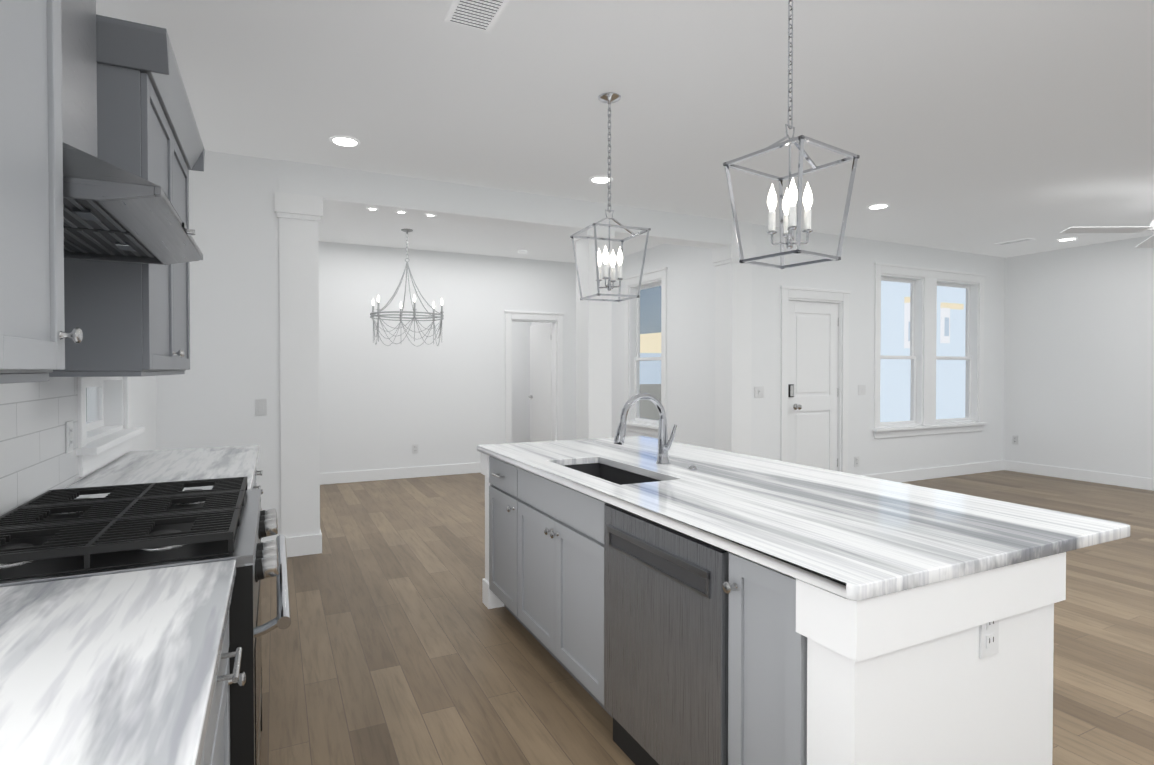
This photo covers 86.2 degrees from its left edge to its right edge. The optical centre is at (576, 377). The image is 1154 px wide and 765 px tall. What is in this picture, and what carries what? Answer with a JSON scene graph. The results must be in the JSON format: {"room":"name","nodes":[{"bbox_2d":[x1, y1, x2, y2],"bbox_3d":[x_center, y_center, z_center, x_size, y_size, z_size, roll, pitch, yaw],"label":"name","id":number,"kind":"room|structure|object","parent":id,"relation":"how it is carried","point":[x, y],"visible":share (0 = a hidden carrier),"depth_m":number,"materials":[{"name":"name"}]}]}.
{"room":"kitchen","nodes":[
{"label":"kitchen","id":0,"kind":"room"},
{"bbox_2d":[63,376,156,488],"bbox_3d":[-2.337,-0.113,2.977,0.150,2.870,13.800,0,1,-26],"label":"wall","id":1,"kind":"structure","parent":0,"point":[143,404],"depth_m":3.75,"materials":[{"name":"white paint"}]},
{"bbox_2d":[0,0,75,383],"bbox_3d":[-1.114,-0.585,1.019,0.327,1.154,0.378,0,1,-26],"label":"upper cabinet","id":2,"kind":"object","parent":1,"relation":"attached to","point":[60,316],"depth_m":1.13,"materials":[{"name":"grey wood"}]},
{"bbox_2d":[0,377,128,515],"bbox_3d":[-1.361,-0.140,1.166,0.008,1.129,4.790,0,1,-26],"label":"tiled wall","id":3,"kind":"structure","parent":1,"relation":"attached to","point":[36,460],"depth_m":2.02,"materials":[{"name":"white tile"}]},
{"bbox_2d":[65,421,72,453],"bbox_3d":[-1.928,0.225,2.346,0.009,0.118,0.075,0,1,-26],"label":"outlet","id":4,"kind":"object","parent":3,"relation":"attached to","point":[69,434],"visible":1,"depth_m":2.33,"materials":[{"name":"white plastic"}]},
{"bbox_2d":[76,377,143,476],"bbox_3d":[-2.237,0.194,2.863,0.225,0.400,1.000,0,1,-26],"label":"kitchen window","id":5,"kind":"structure","parent":1,"relation":"in","point":[104,412],"depth_m":3.04,"materials":[{"name":"white wood"}]},
{"bbox_2d":[61,0,202,264],"bbox_3d":[-1.321,-0.954,1.654,0.501,1.147,0.906,0,1,-26],"label":"range hood","id":6,"kind":"object","parent":1,"relation":"attached to","point":[112,213],"visible":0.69,"depth_m":1.60,"materials":[{"name":"silver metal"}]},
{"bbox_2d":[76,16,191,375],"bbox_3d":[-1.870,-0.605,2.560,0.327,1.154,1.148,0,1,-26],"label":"upper cabinet","id":7,"kind":"object","parent":1,"relation":"attached to","point":[133,319],"depth_m":2.10,"materials":[{"name":"grey wood"}]},
{"bbox_2d":[318,241,575,472],"bbox_3d":[-1.867,-0.178,7.935,5.060,2.870,0.150,0,1,-26],"label":"wall","id":8,"kind":"structure","parent":0,"point":[382,405],"depth_m":7.80,"materials":[{"name":"white paint"}]},
{"bbox_2d":[320,462,480,484],"bbox_3d":[-2.535,1.195,7.532,3.490,0.135,0.016,0,1,-26],"label":"baseboard","id":9,"kind":"structure","parent":8,"relation":"attached to","point":[464,468],"depth_m":7.68,"materials":[{"name":"white wood"}]},
{"bbox_2d":[412,444,417,453],"bbox_3d":[-2.038,0.899,7.776,0.075,0.118,0.009,0,1,-26],"label":"outlet","id":10,"kind":"object","parent":8,"relation":"attached to","point":[414,448],"visible":1,"depth_m":7.77,"materials":[{"name":"white plastic"}]},
{"bbox_2d":[504,310,563,442],"bbox_3d":[-0.752,0.169,8.822,0.874,2.153,0.812,0,1,-26],"label":"door frame","id":11,"kind":"structure","parent":8,"relation":"attached to","point":[554,319],"depth_m":8.72,"materials":[{"name":"white wood"}]},
{"bbox_2d":[156,150,755,556],"bbox_3d":[-0.547,-0.144,5.369,5.170,2.870,0.310,0,1,-26],"label":"wall","id":12,"kind":"structure","parent":0,"point":[254,223],"depth_m":4.50,"materials":[{"name":"white paint"}]},
{"bbox_2d":[255,399,266,415],"bbox_3d":[-2.260,0.213,4.413,0.075,0.118,0.016,0,1,-26],"label":"light switch","id":13,"kind":"object","parent":12,"relation":"attached to","point":[260,407],"visible":1,"depth_m":4.41,"materials":[{"name":"white plastic"}]},
{"bbox_2d":[366,207,378,210],"bbox_3d":[-1.605,-1.323,4.840,0.096,0.006,0.096,0,1,-26],"label":"recessed light","id":14,"kind":"object","parent":12,"relation":"attached to","point":[372,208],"visible":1,"depth_m":4.82,"materials":[{"name":"white plastic"}]},
{"bbox_2d":[395,210,406,213],"bbox_3d":[-1.407,-1.324,4.937,0.096,0.006,0.096,0,1,-26],"label":"recessed light","id":15,"kind":"object","parent":12,"relation":"attached to","point":[400,211],"visible":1,"depth_m":4.92,"materials":[{"name":"white plastic"}]},
{"bbox_2d":[425,213,436,216],"bbox_3d":[-1.196,-1.325,5.041,0.096,0.006,0.096,0,1,-26],"label":"recessed light","id":16,"kind":"object","parent":12,"relation":"attached to","point":[430,215],"visible":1,"depth_m":5.03,"materials":[{"name":"white"}]},
{"bbox_2d":[512,321,531,442],"bbox_3d":[-3.003,-0.208,10.251,5.060,2.870,0.150,0,1,-26],"label":"wall","id":17,"kind":"structure","parent":0,"point":[520,330],"depth_m":11.15,"materials":[{"name":"white paint"}]},
{"bbox_2d":[532,244,715,448],"bbox_3d":[0.394,-0.191,8.899,0.150,2.870,5.250,0,1,-26],"label":"wall","id":18,"kind":"structure","parent":0,"point":[691,283],"depth_m":7.04,"materials":[{"name":"white paint"}]},
{"bbox_2d":[623,267,667,435],"bbox_3d":[0.896,-0.307,7.801,0.215,2.025,1.020,0,1,-26],"label":"window unit","id":19,"kind":"structure","parent":18,"relation":"in","point":[635,359],"depth_m":8.04,"materials":[{"name":"white wood"}]},
{"bbox_2d":[96,0,1153,262],"bbox_3d":[2.064,-1.625,5.032,9.880,0.100,13.950,0,1,-26],"label":"ceiling","id":20,"kind":"structure","parent":0,"point":[980,126],"depth_m":3.53,"materials":[{"name":"paint"}]},
{"bbox_2d":[330,136,359,146],"bbox_3d":[-1.532,-1.559,4.077,0.190,0.006,0.190,0,1,-26],"label":"recessed light","id":21,"kind":"object","parent":20,"relation":"in","point":[346,141],"visible":1,"depth_m":4.07,"materials":[{"name":"white plastic"}]},
{"bbox_2d":[370,229,443,346],"bbox_3d":[-1.839,-0.972,6.685,0.776,1.248,0.804,0,1,-26],"label":"dining chandelier","id":22,"kind":"object","parent":20,"relation":"hanging from","point":[401,311],"visible":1,"depth_m":6.66,"materials":[{"name":"grey metal"}]},
{"bbox_2d":[444,0,508,31],"bbox_3d":[-0.382,-1.538,2.502,0.200,0.007,0.460,0,1,-26],"label":"ceiling vent","id":23,"kind":"object","parent":20,"relation":"in","point":[482,15],"visible":1,"depth_m":2.60,"materials":[{"name":"white metal"}]},
{"bbox_2d":[518,250,526,253],"bbox_3d":[-0.689,-1.595,7.831,0.120,0.032,0.120,0,1,-26],"label":"smoke detector","id":24,"kind":"object","parent":20,"relation":"attached to","point":[522,251],"visible":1,"depth_m":7.80,"materials":[{"name":"white plastic"}]},
{"bbox_2d":[589,176,612,183],"bbox_3d":[0.191,-1.569,4.899,0.190,0.006,0.190,0,1,-26],"label":"recessed light","id":25,"kind":"object","parent":20,"relation":"in","point":[599,179],"visible":0.83,"depth_m":4.88,"materials":[{"name":"white plastic"}]},
{"bbox_2d":[570,92,650,301],"bbox_3d":[0.180,-0.996,3.431,0.336,1.115,0.336,0,1,-22],"label":"pendant lantern","id":26,"kind":"object","parent":20,"relation":"hanging from","point":[608,98],"visible":1,"depth_m":3.42,"materials":[{"name":"silver metal"}]},
{"bbox_2d":[723,0,859,268],"bbox_3d":[0.775,-0.981,2.241,0.336,1.115,0.336,-1,1,-35],"label":"pendant lantern","id":27,"kind":"object","parent":20,"relation":"hanging from","point":[790,199],"visible":1,"depth_m":2.23,"materials":[{"name":"silver metal"}]},
{"bbox_2d":[867,203,889,208],"bbox_3d":[2.783,-1.580,5.702,0.190,0.006,0.190,0,1,-26],"label":"recessed light","id":28,"kind":"object","parent":20,"relation":"in","point":[879,206],"visible":1,"depth_m":5.69,"materials":[{"name":"white"}]},
{"bbox_2d":[995,238,1035,244],"bbox_3d":[5.156,-1.600,7.267,0.160,0.007,0.360,0,1,-26],"label":"ceiling vent","id":29,"kind":"object","parent":20,"relation":"in","point":[1015,241],"visible":1,"depth_m":7.25,"materials":[{"name":"white metal"}]},
{"bbox_2d":[1057,237,1077,240],"bbox_3d":[5.674,-1.599,7.142,0.190,0.006,0.190,0,1,-26],"label":"recessed light","id":30,"kind":"object","parent":20,"relation":"in","point":[1068,239],"visible":0.94,"depth_m":7.13,"materials":[{"name":"white plastic"}]},
{"bbox_2d":[1060,219,1153,247],"bbox_3d":[5.015,-1.241,4.969,1.584,0.664,1.414,0,1,-26],"label":"room ceiling fan","id":31,"kind":"object","parent":20,"relation":"hanging from","point":[1148,242],"visible":1,"depth_m":5.15,"materials":[{"name":"white"}]},
{"bbox_2d":[259,470,1153,764],"bbox_3d":[2.064,1.345,5.071,9.880,0.100,13.950,0,1,-26],"label":"floor","id":32,"kind":"structure","parent":0,"point":[397,642],"depth_m":3.01,"materials":[{"name":"brown wood"}]},
{"bbox_2d":[0,445,262,764],"bbox_3d":[-1.068,0.884,1.323,0.640,0.920,4.790,0,1,-26],"label":"countertop","id":33,"kind":"structure","parent":32,"relation":"on","point":[129,668],"depth_m":0.98,"materials":[{"name":"white stone"}]},
{"bbox_2d":[0,477,290,764],"bbox_3d":[-1.209,0.850,1.741,0.716,0.977,0.898,0,1,-26],"label":"gas range","id":34,"kind":"object","parent":32,"relation":"on","point":[55,535],"visible":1,"depth_m":1.51,"materials":[{"name":"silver metal"}]},
{"bbox_2d":[477,449,1065,764],"bbox_3d":[0.351,0.885,2.610,0.814,0.885,2.586,0,1,-26],"label":"kitchen island","id":35,"kind":"object","parent":32,"relation":"on","point":[662,599],"depth_m":1.61,"materials":[{"name":"grey paint"}]},
{"bbox_2d":[604,503,729,764],"bbox_3d":[0.500,0.894,2.082,0.596,0.880,0.657,0,1,-26],"label":"dishwasher","id":36,"kind":"object","parent":35,"relation":"in","point":[666,604],"depth_m":1.90,"materials":[{"name":"grey metal"}]},
{"bbox_2d":[477,437,1130,604],"bbox_3d":[0.496,0.423,2.680,1.130,0.033,2.620,0,1,-26],"label":"island countertop","id":37,"kind":"structure","parent":35,"relation":"on","point":[866,538],"depth_m":1.88,"materials":[{"name":"white stone"}]},
{"bbox_2d":[565,463,659,484],"bbox_3d":[0.139,0.539,2.746,0.315,0.200,0.740,0,1,-26],"label":"sink","id":38,"kind":"object","parent":37,"relation":"in","point":[615,473],"depth_m":3.00,"materials":[{"name":"grey metal"}]},
{"bbox_2d":[614,393,696,468],"bbox_3d":[0.347,0.238,2.774,0.312,0.333,0.243,0,1,-26],"label":"faucet","id":39,"kind":"object","parent":37,"relation":"on","point":[664,445],"depth_m":2.85,"materials":[{"name":"silver metal"}]},
{"bbox_2d":[751,224,1004,474],"bbox_3d":[3.822,-0.172,7.473,4.590,2.870,0.150,0,1,-26],"label":"wall","id":40,"kind":"structure","parent":0,"point":[852,270],"depth_m":7.14,"materials":[{"name":"white paint"}]},
{"bbox_2d":[755,386,763,397],"bbox_3d":[1.906,0.152,6.444,0.120,0.118,0.016,0,1,-26],"label":"light switch","id":41,"kind":"object","parent":40,"relation":"attached to","point":[759,391],"visible":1,"depth_m":6.45,"materials":[{"name":"white plastic"}]},
{"bbox_2d":[780,286,850,472],"bbox_3d":[2.618,0.148,6.822,1.034,2.248,0.264,0,1,-26],"label":"door","id":42,"kind":"structure","parent":40,"relation":"attached to","point":[812,379],"depth_m":6.85,"materials":[{"name":"white wood"}]},
{"bbox_2d":[854,456,858,466],"bbox_3d":[3.225,0.968,7.105,0.075,0.118,0.009,0,1,-26],"label":"outlet","id":43,"kind":"object","parent":40,"relation":"attached to","point":[856,461],"visible":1,"depth_m":7.10,"materials":[{"name":"white plastic"}]},
{"bbox_2d":[858,385,865,394],"bbox_3d":[3.293,0.143,7.125,0.120,0.118,0.016,0,1,-26],"label":"light switch","id":44,"kind":"object","parent":40,"relation":"attached to","point":[861,389],"visible":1,"depth_m":7.12,"materials":[{"name":"white plastic"}]},
{"bbox_2d":[872,262,987,438],"bbox_3d":[4.389,-0.321,7.712,2.140,2.055,0.215,0,1,-26],"label":"window unit","id":45,"kind":"structure","parent":40,"relation":"in","point":[916,284],"depth_m":7.62,"materials":[{"name":"white wood"}]},
{"bbox_2d":[861,460,1004,482],"bbox_3d":[4.416,1.193,7.689,2.970,0.135,0.016,0,1,-26],"label":"baseboard","id":46,"kind":"structure","parent":40,"relation":"attached to","point":[897,476],"depth_m":7.75,"materials":[{"name":"white wood"}]},
{"bbox_2d":[936,279,978,424],"bbox_3d":[4.833,-0.323,7.966,0.880,1.820,0.150,0,1,-26],"label":"window unit","id":47,"kind":"structure","parent":40,"relation":"in","point":[972,289],"depth_m":8.11,"materials":[{"name":"white wood"}]},
{"bbox_2d":[1003,235,1153,478],"bbox_3d":[7.676,-0.135,4.657,0.150,2.870,8.300,0,1,-26],"label":"wall","id":48,"kind":"structure","parent":0,"point":[1079,362],"depth_m":7.54,"materials":[{"name":"white paint"}]},
{"bbox_2d":[1012,435,1018,444],"bbox_3d":[5.843,0.833,8.226,0.009,0.118,0.075,0,1,-26],"label":"outlet","id":49,"kind":"object","parent":48,"relation":"attached to","point":[1015,440],"visible":1,"depth_m":8.22,"materials":[{"name":"white plastic"}]},
{"bbox_2d":[1005,460,1153,490],"bbox_3d":[7.562,1.232,4.719,0.016,0.135,8.120,0,1,-26],"label":"baseboard","id":50,"kind":"structure","parent":48,"relation":"attached to","point":[1045,470],"depth_m":7.53,"materials":[{"name":"white wood"}]},
{"label":"outside","id":51,"kind":"structure","parent":0,"visible":0},
{"bbox_2d":[639,281,965,421],"bbox_3d":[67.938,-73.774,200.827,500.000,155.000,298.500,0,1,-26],"label":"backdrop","id":52,"kind":"structure","parent":51,"point":[653,340],"depth_m":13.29,"materials":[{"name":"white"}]}
]}

